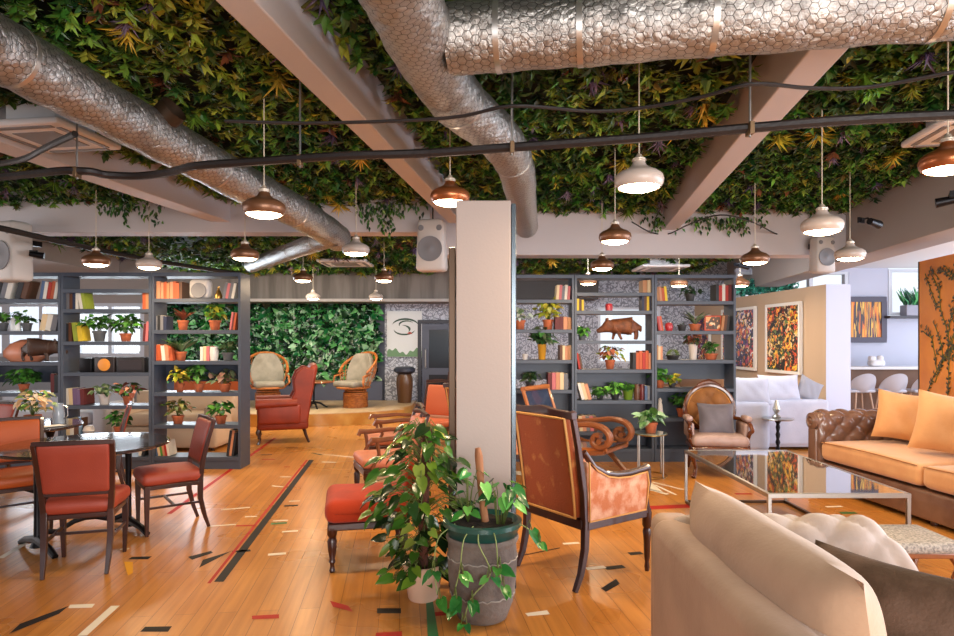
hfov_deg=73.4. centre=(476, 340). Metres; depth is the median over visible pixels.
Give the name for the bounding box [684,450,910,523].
coffee table
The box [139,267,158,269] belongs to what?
diffuser
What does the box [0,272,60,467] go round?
bookcase
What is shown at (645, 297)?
book
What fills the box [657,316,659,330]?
book
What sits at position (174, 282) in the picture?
book
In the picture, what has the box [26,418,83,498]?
round table
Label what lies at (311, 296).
pendant lamp
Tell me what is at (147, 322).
book
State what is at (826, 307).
wall partition
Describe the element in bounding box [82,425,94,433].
sugar bowl
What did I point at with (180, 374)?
potted plant
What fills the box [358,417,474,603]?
potted plant
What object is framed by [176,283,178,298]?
book
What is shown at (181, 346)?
potted plant
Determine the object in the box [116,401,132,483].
dining chair
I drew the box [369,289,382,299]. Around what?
pendant lamp
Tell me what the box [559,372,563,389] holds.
book
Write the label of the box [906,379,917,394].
bar stool
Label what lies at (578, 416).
book
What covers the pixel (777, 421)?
pedestal table
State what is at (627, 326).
figure
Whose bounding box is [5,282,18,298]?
book
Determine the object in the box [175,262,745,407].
wall
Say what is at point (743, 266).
spotlight
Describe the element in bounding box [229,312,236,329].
book
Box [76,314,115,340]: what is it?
potted plant
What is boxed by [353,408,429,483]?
armchair
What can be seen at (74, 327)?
book
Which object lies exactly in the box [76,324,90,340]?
book
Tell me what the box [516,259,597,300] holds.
trim
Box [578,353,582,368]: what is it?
book
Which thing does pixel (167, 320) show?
book
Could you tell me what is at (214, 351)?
book
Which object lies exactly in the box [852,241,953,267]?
ceiling
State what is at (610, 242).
diffuser
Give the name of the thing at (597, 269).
diffuser
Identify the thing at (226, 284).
book
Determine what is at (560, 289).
book
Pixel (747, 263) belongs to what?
diffuser
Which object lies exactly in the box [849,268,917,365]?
wall
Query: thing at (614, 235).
pendant lamp
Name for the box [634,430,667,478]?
side table
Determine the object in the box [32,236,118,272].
trim
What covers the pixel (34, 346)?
figure
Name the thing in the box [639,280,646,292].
book
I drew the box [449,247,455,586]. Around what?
trim
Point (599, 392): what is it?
potted plant
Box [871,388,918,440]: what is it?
cushion
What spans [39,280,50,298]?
book
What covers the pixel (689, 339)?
potted plant
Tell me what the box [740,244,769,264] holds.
pendant lamp
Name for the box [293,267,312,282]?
pendant lamp
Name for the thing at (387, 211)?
trailing foliage
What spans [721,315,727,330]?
book
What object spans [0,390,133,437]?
sofa
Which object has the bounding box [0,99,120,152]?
unit
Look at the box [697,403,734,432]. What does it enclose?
cushion
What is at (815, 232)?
diffuser
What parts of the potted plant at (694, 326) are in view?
pot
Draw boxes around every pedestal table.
[310,380,332,408]
[762,416,793,449]
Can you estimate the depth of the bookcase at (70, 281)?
7.73 m
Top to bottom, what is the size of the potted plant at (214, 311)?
0.361 m
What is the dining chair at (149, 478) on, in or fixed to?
on the floor
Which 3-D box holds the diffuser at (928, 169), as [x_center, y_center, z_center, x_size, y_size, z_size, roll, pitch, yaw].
[2.502,-0.902,3.400,0.228,0.032,0.228,0,0,0]
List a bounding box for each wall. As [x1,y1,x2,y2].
[0,238,153,402]
[144,314,148,356]
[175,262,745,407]
[735,268,848,271]
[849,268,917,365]
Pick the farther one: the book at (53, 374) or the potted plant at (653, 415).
the book at (53, 374)
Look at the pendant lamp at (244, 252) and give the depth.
6.21 m
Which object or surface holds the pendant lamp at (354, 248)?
hanging from the foliage at (159, 35)
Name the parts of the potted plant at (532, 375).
pot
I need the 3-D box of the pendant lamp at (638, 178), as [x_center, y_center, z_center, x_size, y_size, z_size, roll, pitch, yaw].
[0.911,-1.244,3.600,0.274,0.811,0.274,0,0,0]
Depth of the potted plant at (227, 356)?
7.83 m
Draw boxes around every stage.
[250,400,415,414]
[250,402,415,426]
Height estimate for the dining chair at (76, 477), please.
0.906 m
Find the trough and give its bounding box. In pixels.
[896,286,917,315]
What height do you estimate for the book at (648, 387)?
0.182 m
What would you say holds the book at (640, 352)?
on the bookcase at (599, 377)
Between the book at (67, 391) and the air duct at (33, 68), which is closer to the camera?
the air duct at (33, 68)
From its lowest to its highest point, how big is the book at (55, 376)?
0.216 m
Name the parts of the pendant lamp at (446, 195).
lamp shade, cord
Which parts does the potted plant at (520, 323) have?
pot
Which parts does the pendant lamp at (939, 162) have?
lamp shade, cord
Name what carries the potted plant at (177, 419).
on the bookcase at (160, 370)
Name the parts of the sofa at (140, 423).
arm, backrest, arm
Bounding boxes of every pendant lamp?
[80,246,110,266]
[135,251,162,269]
[230,240,259,260]
[242,98,285,218]
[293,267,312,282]
[306,289,319,299]
[342,235,369,255]
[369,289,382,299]
[374,267,393,282]
[430,129,469,206]
[579,272,596,284]
[590,252,613,270]
[599,219,631,244]
[614,63,663,192]
[670,274,687,286]
[736,273,749,286]
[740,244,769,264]
[800,105,844,235]
[834,239,866,261]
[917,41,953,175]
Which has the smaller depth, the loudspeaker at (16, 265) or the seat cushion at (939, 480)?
the seat cushion at (939, 480)
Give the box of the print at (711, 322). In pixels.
[706,317,719,328]
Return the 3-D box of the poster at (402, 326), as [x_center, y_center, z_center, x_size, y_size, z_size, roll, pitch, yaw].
[-1.617,-0.156,14.268,0.780,1.020,0.043,0,0,0]
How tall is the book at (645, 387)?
0.184 m
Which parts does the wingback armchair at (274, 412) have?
leg, arm, arm, leg, backrest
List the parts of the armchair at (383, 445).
seat, seat frame, arm, arm, rail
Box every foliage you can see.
[0,0,428,217]
[0,153,164,210]
[50,236,433,278]
[96,202,163,228]
[301,0,763,221]
[355,202,427,237]
[516,258,734,274]
[640,216,767,236]
[696,41,953,217]
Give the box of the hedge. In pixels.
[736,278,798,296]
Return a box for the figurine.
[657,398,662,411]
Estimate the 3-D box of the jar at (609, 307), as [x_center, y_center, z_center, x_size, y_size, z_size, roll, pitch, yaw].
[1.716,-0.442,8.320,0.100,0.100,0.100,0,0,0]
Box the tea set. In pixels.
[867,355,884,365]
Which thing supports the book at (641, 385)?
on the bookcase at (599, 377)
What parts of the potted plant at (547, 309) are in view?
pot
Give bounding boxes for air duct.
[0,13,350,250]
[244,236,331,271]
[358,0,537,237]
[445,0,953,75]
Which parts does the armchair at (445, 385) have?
frame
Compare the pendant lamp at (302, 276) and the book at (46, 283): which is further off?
the pendant lamp at (302, 276)
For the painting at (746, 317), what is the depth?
11.73 m
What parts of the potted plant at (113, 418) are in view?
pot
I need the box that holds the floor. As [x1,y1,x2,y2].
[0,417,953,635]
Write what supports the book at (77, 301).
on the bookcase at (70, 281)
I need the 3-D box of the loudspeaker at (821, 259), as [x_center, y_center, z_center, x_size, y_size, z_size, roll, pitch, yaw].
[4.229,-1.056,7.917,0.259,0.446,0.317,0,0,-8]
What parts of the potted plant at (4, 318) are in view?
pot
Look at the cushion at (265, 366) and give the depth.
12.88 m
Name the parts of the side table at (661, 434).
leg, leg, leg, leg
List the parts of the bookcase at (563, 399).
panel, panel, shelf, shelf, shelf, shelf, shelf, panel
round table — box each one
[0,433,169,558]
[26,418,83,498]
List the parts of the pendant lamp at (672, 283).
lamp shade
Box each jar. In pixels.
[605,303,612,310]
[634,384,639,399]
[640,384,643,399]
[665,322,672,330]
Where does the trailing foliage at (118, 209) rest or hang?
hanging from the beam at (77, 220)
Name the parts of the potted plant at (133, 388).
pot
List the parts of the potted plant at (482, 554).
pot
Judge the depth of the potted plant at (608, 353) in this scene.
8.29 m
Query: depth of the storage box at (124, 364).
7.76 m
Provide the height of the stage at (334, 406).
0.012 m
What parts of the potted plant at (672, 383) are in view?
pot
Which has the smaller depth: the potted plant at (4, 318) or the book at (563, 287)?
the potted plant at (4, 318)
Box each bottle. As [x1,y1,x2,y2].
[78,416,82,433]
[214,287,222,298]
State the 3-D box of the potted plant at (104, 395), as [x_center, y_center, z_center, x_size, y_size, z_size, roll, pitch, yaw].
[-4.578,0.647,7.843,0.265,0.261,0.330,0,0,19]
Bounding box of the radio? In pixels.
[95,357,116,371]
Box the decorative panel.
[918,254,953,396]
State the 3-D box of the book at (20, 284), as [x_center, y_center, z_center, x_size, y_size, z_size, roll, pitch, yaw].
[-5.565,-0.623,7.888,0.122,0.230,0.209,0,0,0]
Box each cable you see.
[225,70,953,124]
[632,214,776,234]
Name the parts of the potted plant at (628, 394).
pot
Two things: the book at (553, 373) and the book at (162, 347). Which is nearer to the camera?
the book at (162, 347)
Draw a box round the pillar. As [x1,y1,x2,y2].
[456,201,510,511]
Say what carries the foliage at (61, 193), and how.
hanging from the ceiling at (40, 4)
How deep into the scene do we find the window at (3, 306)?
11.00 m
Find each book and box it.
[0,282,7,298]
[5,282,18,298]
[14,282,23,298]
[20,281,39,298]
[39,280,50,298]
[39,314,47,330]
[43,282,48,298]
[45,314,57,330]
[46,282,51,298]
[50,281,56,298]
[50,315,57,330]
[51,373,57,392]
[53,282,57,298]
[54,375,57,392]
[66,293,72,308]
[66,323,68,340]
[66,387,76,404]
[66,417,77,434]
[68,387,78,404]
[69,294,72,308]
[69,322,73,340]
[72,322,80,340]
[72,387,84,404]
[73,293,75,308]
[74,417,87,434]
[76,293,79,308]
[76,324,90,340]
[76,389,80,404]
[77,293,82,308]
[80,388,94,404]
[81,293,94,308]
[141,450,148,455]
[142,293,145,308]
[143,323,145,340]
[145,321,148,340]
[146,293,148,308]
[156,344,163,360]
[157,281,163,298]
[157,315,159,329]
[160,315,166,329]
[160,345,165,360]
[161,283,163,298]
[163,316,172,329]
[164,282,169,298]
[164,344,168,360]
[166,439,176,455]
[167,283,169,298]
[168,344,178,360]
[170,282,172,298]
[173,281,178,298]
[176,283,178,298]
[179,282,189,298]
[200,347,202,360]
[203,346,205,360]
[206,346,214,360]
[222,282,227,298]
[225,283,230,298]
[226,429,233,455]
[228,282,237,298]
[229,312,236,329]
[229,429,237,455]
[231,283,237,298]
[231,312,234,329]
[231,432,237,455]
[233,313,237,329]
[546,372,551,389]
[551,372,555,389]
[554,285,559,299]
[554,317,558,329]
[555,372,559,389]
[558,345,561,359]
[559,285,561,299]
[559,317,562,329]
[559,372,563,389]
[561,286,564,299]
[562,345,564,359]
[563,317,567,329]
[564,285,567,299]
[564,373,567,389]
[565,346,567,359]
[566,345,569,359]
[567,286,570,299]
[568,317,570,329]
[577,353,580,368]
[577,382,584,399]
[577,415,582,430]
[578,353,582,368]
[579,299,581,310]
[580,382,587,399]
[584,383,591,399]
[630,352,635,368]
[634,352,638,368]
[636,351,641,368]
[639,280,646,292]
[639,296,643,310]
[642,350,648,368]
[642,352,645,368]
[644,296,646,310]
[644,385,646,399]
[646,385,649,399]
[647,280,650,292]
[647,296,648,310]
[649,296,650,310]
[649,353,650,368]
[657,287,659,300]
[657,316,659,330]
[658,346,660,359]
[659,286,662,300]
[661,286,667,300]
[661,288,664,300]
[710,284,718,300]
[719,285,721,300]
[720,315,724,330]
[721,284,724,300]
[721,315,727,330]
[725,285,727,300]
[726,315,729,330]
[728,284,731,300]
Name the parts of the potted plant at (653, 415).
pot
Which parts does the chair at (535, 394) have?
arm, arm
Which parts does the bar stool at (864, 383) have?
leg, seat, leg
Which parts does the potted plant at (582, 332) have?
pot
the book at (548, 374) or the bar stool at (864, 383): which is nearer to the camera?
the book at (548, 374)
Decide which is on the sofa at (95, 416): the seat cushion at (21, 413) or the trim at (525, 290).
the seat cushion at (21, 413)
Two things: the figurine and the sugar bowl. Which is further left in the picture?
the sugar bowl
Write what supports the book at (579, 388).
on the bookcase at (599, 377)
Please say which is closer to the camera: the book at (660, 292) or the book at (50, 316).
the book at (50, 316)
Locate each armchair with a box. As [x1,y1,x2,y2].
[250,351,289,407]
[256,363,317,444]
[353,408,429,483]
[365,402,425,455]
[400,379,448,460]
[429,372,448,433]
[443,382,518,490]
[516,404,651,592]
[683,379,754,477]
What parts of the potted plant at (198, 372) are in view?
pot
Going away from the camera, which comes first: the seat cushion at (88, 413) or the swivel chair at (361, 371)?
the seat cushion at (88, 413)
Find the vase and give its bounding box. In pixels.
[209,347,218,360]
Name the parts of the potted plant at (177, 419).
pot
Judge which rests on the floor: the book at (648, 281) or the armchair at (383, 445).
the armchair at (383, 445)
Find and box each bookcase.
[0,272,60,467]
[61,272,150,468]
[151,272,249,468]
[516,275,573,461]
[574,275,653,461]
[654,275,735,461]
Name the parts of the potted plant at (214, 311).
pot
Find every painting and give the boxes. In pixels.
[692,315,710,358]
[721,306,756,370]
[765,301,802,374]
[851,297,886,342]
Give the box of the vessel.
[3,339,44,361]
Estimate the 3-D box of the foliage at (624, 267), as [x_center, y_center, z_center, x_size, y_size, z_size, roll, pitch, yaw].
[2.124,-1.418,11.311,5.090,0.318,6.018,0,0,0]
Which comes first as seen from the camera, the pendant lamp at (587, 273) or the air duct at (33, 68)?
the air duct at (33, 68)
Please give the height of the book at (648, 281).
0.164 m
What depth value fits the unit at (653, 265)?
11.54 m
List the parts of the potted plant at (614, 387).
pot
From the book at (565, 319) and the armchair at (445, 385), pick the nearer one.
the armchair at (445, 385)
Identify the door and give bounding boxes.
[418,320,448,408]
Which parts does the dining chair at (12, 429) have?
seat, seat frame, backrest, frame, leg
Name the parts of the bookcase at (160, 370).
panel, shelf, shelf, shelf, shelf, shelf, shelf, shelf, panel, panel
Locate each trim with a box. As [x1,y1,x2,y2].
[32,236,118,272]
[154,258,448,303]
[167,380,382,399]
[250,299,448,301]
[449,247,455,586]
[511,204,515,588]
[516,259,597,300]
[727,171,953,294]
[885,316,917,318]
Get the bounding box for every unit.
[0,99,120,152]
[316,251,373,266]
[632,258,689,271]
[901,97,953,147]
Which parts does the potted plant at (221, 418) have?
pot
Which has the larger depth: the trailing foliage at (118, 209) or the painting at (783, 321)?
the painting at (783, 321)
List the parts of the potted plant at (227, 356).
pot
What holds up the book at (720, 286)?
on the bookcase at (675, 445)
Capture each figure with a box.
[21,338,67,360]
[596,317,641,339]
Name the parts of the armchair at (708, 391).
leg, arm, leg, backrest, frame, seat rail, seat, arm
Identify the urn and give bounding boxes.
[394,366,414,402]
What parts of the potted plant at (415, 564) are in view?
pot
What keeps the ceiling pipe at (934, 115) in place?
hanging from the rod at (74, 173)
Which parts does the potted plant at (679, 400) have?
pot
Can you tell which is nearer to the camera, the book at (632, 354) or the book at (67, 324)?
the book at (67, 324)
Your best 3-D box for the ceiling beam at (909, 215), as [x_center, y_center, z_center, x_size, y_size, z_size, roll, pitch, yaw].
[4.630,-1.397,6.400,0.455,0.746,16.043,0,0,9]
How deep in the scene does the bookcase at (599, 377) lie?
8.22 m
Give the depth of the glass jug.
6.11 m
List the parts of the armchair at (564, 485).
leg, backrest, frame, leg, panel, arm, leg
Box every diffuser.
[84,264,107,266]
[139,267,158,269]
[234,257,255,260]
[246,211,281,218]
[295,280,309,282]
[345,252,366,255]
[377,280,390,282]
[434,199,461,206]
[593,268,611,270]
[602,240,627,244]
[619,183,659,192]
[744,262,765,264]
[804,229,839,235]
[837,257,862,261]
[923,164,953,175]
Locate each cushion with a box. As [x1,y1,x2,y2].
[17,409,49,416]
[39,409,92,423]
[128,410,175,426]
[167,410,203,421]
[250,353,283,381]
[253,380,284,387]
[333,379,368,387]
[346,353,373,382]
[689,481,886,635]
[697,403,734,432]
[736,377,770,404]
[757,375,800,399]
[798,374,823,398]
[815,539,953,635]
[822,440,953,485]
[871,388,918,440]
[907,389,953,453]
[924,465,953,494]
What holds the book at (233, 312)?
on the bookcase at (160, 370)
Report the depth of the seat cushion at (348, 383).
12.46 m
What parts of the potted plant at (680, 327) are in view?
pot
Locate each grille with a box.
[0,125,109,152]
[321,262,369,266]
[636,267,685,271]
[911,123,953,147]
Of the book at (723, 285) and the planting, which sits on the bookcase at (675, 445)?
the book at (723, 285)
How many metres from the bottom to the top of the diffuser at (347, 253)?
0.032 m
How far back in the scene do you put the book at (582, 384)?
8.26 m
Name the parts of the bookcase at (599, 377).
panel, panel, panel, shelf, shelf, shelf, shelf, shelf, shelf, shelf, shelf, panel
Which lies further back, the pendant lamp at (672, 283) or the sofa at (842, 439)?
the pendant lamp at (672, 283)
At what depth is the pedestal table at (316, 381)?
12.53 m
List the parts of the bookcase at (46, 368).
shelf, shelf, shelf, shelf, panel, shelf, panel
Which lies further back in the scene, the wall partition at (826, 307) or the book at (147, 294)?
the wall partition at (826, 307)
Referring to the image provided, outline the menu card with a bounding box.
[44,424,64,427]
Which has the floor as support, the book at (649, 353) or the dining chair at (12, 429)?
the dining chair at (12, 429)
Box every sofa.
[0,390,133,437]
[112,390,237,450]
[174,381,237,389]
[651,513,917,635]
[664,379,723,386]
[736,402,768,449]
[768,399,827,449]
[806,408,953,528]
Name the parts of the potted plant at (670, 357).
pot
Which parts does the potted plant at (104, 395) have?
pot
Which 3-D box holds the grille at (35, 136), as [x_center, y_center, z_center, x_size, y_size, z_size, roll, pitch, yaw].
[-3.006,-1.422,4.527,0.546,0.008,0.546,0,0,9]
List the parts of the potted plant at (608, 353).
pot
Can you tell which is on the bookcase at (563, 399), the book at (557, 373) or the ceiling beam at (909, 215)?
the book at (557, 373)
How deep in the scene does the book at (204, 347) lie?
7.79 m
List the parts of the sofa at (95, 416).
backrest, arm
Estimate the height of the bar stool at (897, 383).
0.992 m
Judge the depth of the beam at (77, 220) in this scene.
7.53 m
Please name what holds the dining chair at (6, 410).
on the floor
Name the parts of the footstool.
leg, seat, seat frame, leg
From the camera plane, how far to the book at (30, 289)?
7.83 m
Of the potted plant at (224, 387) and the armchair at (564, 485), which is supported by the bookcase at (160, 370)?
the potted plant at (224, 387)
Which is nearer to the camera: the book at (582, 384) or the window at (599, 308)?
the book at (582, 384)
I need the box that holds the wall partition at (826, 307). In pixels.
[695,284,850,410]
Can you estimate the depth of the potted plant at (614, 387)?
8.28 m
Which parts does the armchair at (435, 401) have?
seat, leg, backrest, rail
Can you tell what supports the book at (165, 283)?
on the bookcase at (160, 370)
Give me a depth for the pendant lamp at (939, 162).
3.37 m
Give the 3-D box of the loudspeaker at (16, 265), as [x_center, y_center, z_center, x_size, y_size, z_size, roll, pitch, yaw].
[-5.273,-1.015,7.386,0.396,0.682,0.477,0,0,20]
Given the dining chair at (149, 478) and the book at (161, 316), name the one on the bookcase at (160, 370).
the book at (161, 316)
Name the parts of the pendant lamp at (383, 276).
lamp shade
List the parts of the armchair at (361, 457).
leg, leg, seat frame, arm, seat, arm, backrest, rail, leg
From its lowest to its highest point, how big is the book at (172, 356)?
0.199 m
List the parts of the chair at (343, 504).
leg, seat, seat frame, leg, leg, backrest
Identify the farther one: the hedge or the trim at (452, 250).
the hedge
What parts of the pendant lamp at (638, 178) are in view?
lamp shade, cord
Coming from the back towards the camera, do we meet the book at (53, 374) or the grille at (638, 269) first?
the grille at (638, 269)
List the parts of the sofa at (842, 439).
arm, arm, backrest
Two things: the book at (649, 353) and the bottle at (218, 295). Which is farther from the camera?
the book at (649, 353)
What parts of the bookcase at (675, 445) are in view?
panel, shelf, panel, panel, shelf, shelf, shelf, shelf, shelf, shelf, panel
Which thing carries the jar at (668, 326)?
on the bookcase at (675, 445)
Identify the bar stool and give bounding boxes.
[851,374,875,408]
[874,374,907,407]
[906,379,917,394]
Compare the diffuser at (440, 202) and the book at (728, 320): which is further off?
the book at (728, 320)
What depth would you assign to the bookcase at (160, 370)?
7.77 m
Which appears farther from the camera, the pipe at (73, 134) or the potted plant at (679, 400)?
the potted plant at (679, 400)
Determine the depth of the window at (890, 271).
12.29 m
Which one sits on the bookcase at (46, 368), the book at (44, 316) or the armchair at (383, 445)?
the book at (44, 316)
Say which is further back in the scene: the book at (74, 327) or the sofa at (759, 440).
the sofa at (759, 440)
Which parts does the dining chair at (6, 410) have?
backrest, frame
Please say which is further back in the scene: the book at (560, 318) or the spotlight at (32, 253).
the book at (560, 318)
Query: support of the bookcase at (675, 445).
on the floor
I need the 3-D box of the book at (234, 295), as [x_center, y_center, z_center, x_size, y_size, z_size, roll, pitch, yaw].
[-2.957,-0.610,7.877,0.069,0.191,0.190,0,0,0]
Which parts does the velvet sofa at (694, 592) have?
backrest, frame, arm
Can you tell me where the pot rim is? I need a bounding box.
[443,509,521,543]
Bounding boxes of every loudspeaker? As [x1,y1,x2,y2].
[0,220,41,282]
[190,279,211,298]
[416,219,447,272]
[808,236,834,273]
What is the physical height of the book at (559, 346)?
0.190 m
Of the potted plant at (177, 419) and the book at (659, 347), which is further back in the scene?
the book at (659, 347)
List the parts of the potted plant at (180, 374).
pot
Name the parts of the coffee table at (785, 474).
leg, rail, leg, glass, frame, leg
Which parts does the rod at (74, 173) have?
rod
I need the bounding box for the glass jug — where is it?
[52,403,67,424]
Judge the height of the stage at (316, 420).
0.220 m
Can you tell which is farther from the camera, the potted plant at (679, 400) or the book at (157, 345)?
the potted plant at (679, 400)
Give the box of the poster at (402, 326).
[387,311,421,356]
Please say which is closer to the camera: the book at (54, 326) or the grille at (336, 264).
the book at (54, 326)
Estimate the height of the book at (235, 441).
0.281 m
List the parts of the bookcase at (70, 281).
panel, shelf, shelf, shelf, shelf, shelf, shelf, shelf, shelf, panel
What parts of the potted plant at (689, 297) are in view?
pot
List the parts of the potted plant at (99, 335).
pot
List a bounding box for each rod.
[72,48,81,178]
[297,80,302,167]
[510,73,513,155]
[745,55,754,137]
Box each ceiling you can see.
[0,0,953,261]
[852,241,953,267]
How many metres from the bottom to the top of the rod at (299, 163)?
0.790 m
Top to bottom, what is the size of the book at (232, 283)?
0.203 m
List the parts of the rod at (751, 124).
rod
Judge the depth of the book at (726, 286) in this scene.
8.26 m
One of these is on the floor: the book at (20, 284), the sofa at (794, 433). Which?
the sofa at (794, 433)
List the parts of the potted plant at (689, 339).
pot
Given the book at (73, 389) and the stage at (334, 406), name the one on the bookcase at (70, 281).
the book at (73, 389)
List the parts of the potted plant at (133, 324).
pot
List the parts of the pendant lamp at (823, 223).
cord, lamp shade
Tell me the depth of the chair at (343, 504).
4.30 m
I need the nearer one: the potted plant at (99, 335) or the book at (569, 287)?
the potted plant at (99, 335)
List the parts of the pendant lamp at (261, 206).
lamp shade, cord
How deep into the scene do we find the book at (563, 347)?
8.26 m
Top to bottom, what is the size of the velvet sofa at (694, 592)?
0.832 m
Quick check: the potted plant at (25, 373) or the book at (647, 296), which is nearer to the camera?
the potted plant at (25, 373)
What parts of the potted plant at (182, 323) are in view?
pot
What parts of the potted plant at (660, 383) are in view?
pot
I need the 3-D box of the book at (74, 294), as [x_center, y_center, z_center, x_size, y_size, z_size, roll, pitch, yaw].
[-4.905,-0.487,7.867,0.034,0.200,0.157,0,0,0]
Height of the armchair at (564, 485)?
1.140 m
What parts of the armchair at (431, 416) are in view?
seat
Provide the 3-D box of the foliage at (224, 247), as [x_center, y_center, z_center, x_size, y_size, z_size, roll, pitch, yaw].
[-3.434,-1.385,10.682,5.434,0.314,5.875,0,0,0]
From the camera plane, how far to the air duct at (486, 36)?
2.54 m
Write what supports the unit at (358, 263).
attached to the foliage at (224, 247)
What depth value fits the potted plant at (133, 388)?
7.82 m
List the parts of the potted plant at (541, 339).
pot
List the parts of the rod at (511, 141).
rod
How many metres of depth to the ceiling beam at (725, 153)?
4.32 m
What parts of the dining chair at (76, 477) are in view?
leg, leg, backrest, frame, seat frame, seat, leg, leg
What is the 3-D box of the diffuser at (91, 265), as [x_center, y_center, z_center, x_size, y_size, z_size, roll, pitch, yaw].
[-3.929,-0.778,6.600,0.228,0.032,0.228,0,0,0]
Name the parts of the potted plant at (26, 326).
pot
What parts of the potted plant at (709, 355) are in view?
pot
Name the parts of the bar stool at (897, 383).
seat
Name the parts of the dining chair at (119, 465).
leg, leg, backrest, frame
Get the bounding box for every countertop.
[851,366,917,369]
[851,366,917,409]
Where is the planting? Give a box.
[138,303,383,386]
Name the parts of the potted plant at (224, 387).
pot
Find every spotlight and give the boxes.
[29,250,44,258]
[734,263,749,269]
[857,217,882,228]
[935,190,953,207]
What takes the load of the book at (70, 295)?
on the bookcase at (70, 281)
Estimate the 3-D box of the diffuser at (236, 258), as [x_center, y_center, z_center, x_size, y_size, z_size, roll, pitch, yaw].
[-2.284,-0.801,6.300,0.228,0.032,0.228,0,0,0]
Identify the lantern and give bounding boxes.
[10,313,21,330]
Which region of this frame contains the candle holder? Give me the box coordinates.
[772,400,780,418]
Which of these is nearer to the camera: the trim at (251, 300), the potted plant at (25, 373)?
the potted plant at (25, 373)
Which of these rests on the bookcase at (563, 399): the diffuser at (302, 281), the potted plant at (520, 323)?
the potted plant at (520, 323)
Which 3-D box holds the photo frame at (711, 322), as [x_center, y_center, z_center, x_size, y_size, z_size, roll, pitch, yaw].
[3.061,-0.232,8.309,0.220,0.200,0.023,0,0,0]
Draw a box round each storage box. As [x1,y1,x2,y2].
[79,358,94,371]
[117,357,148,371]
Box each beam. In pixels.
[0,90,229,221]
[0,191,431,235]
[216,0,457,222]
[433,201,845,257]
[663,48,847,229]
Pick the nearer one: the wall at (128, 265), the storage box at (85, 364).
the storage box at (85, 364)
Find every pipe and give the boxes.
[0,109,953,180]
[0,130,78,166]
[0,225,236,271]
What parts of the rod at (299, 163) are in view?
rod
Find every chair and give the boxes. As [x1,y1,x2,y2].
[0,401,20,467]
[0,416,53,528]
[30,439,130,579]
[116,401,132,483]
[133,414,215,536]
[325,450,417,572]
[333,351,377,407]
[520,384,634,470]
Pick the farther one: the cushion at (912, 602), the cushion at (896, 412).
the cushion at (896, 412)
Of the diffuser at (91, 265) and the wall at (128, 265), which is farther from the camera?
the wall at (128, 265)
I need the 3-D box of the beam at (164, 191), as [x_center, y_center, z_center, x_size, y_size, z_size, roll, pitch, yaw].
[-3.688,-1.585,3.050,0.228,0.370,9.234,0,0,9]
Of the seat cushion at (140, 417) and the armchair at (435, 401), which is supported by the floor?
the armchair at (435, 401)
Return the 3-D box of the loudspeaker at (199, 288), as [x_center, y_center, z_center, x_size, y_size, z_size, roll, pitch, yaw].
[-3.385,-0.637,7.844,0.260,0.245,0.152,0,0,0]
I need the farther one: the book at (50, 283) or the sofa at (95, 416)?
the sofa at (95, 416)
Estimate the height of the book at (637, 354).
0.216 m
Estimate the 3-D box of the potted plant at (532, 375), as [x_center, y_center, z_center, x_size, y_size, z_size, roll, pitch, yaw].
[0.698,0.510,8.346,0.329,0.234,0.264,0,0,-38]
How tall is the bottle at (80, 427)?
0.220 m
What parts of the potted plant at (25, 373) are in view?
pot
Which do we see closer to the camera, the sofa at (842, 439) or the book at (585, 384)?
the sofa at (842, 439)
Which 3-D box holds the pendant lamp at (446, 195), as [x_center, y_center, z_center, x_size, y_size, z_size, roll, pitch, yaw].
[-0.186,-1.288,4.400,0.274,0.723,0.274,0,0,0]
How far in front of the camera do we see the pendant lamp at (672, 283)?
9.80 m
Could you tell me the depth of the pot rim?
3.48 m
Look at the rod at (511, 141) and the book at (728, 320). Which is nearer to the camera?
the rod at (511, 141)
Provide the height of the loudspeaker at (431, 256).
0.589 m
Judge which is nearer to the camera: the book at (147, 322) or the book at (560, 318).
the book at (147, 322)
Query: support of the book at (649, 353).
on the bookcase at (599, 377)
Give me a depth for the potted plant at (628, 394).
8.29 m
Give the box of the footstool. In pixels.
[878,524,953,578]
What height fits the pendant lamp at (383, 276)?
0.828 m
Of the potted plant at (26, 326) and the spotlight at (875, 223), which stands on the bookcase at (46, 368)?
the potted plant at (26, 326)
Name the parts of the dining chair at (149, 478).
leg, leg, seat, seat frame, leg, backrest, frame, leg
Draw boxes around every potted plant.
[0,312,11,330]
[0,368,42,391]
[9,389,56,416]
[11,310,40,330]
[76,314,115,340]
[87,383,120,404]
[102,410,132,432]
[107,314,144,340]
[113,382,146,404]
[160,398,195,423]
[162,338,198,360]
[167,365,193,391]
[170,308,195,329]
[184,365,209,391]
[202,303,226,329]
[205,368,237,391]
[206,400,234,423]
[216,341,237,360]
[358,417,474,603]
[422,447,546,634]
[516,307,533,329]
[519,371,541,385]
[527,326,558,359]
[532,296,563,329]
[577,326,590,339]
[590,386,610,399]
[596,345,625,368]
[602,381,625,399]
[622,381,634,399]
[632,407,668,432]
[646,367,673,387]
[661,373,681,387]
[666,349,680,359]
[668,392,686,416]
[677,322,686,330]
[679,286,704,300]
[682,310,708,330]
[682,329,703,359]
[701,341,718,359]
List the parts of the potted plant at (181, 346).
pot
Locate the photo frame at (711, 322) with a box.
[704,315,720,330]
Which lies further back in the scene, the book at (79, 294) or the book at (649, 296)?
the book at (649, 296)
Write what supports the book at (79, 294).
on the bookcase at (70, 281)
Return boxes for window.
[0,304,5,356]
[6,304,57,356]
[80,303,143,356]
[598,307,659,362]
[736,272,848,297]
[888,269,917,314]
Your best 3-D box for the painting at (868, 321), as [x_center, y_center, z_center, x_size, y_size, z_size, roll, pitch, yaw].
[7.165,-0.410,12.265,1.356,0.880,0.050,0,0,0]

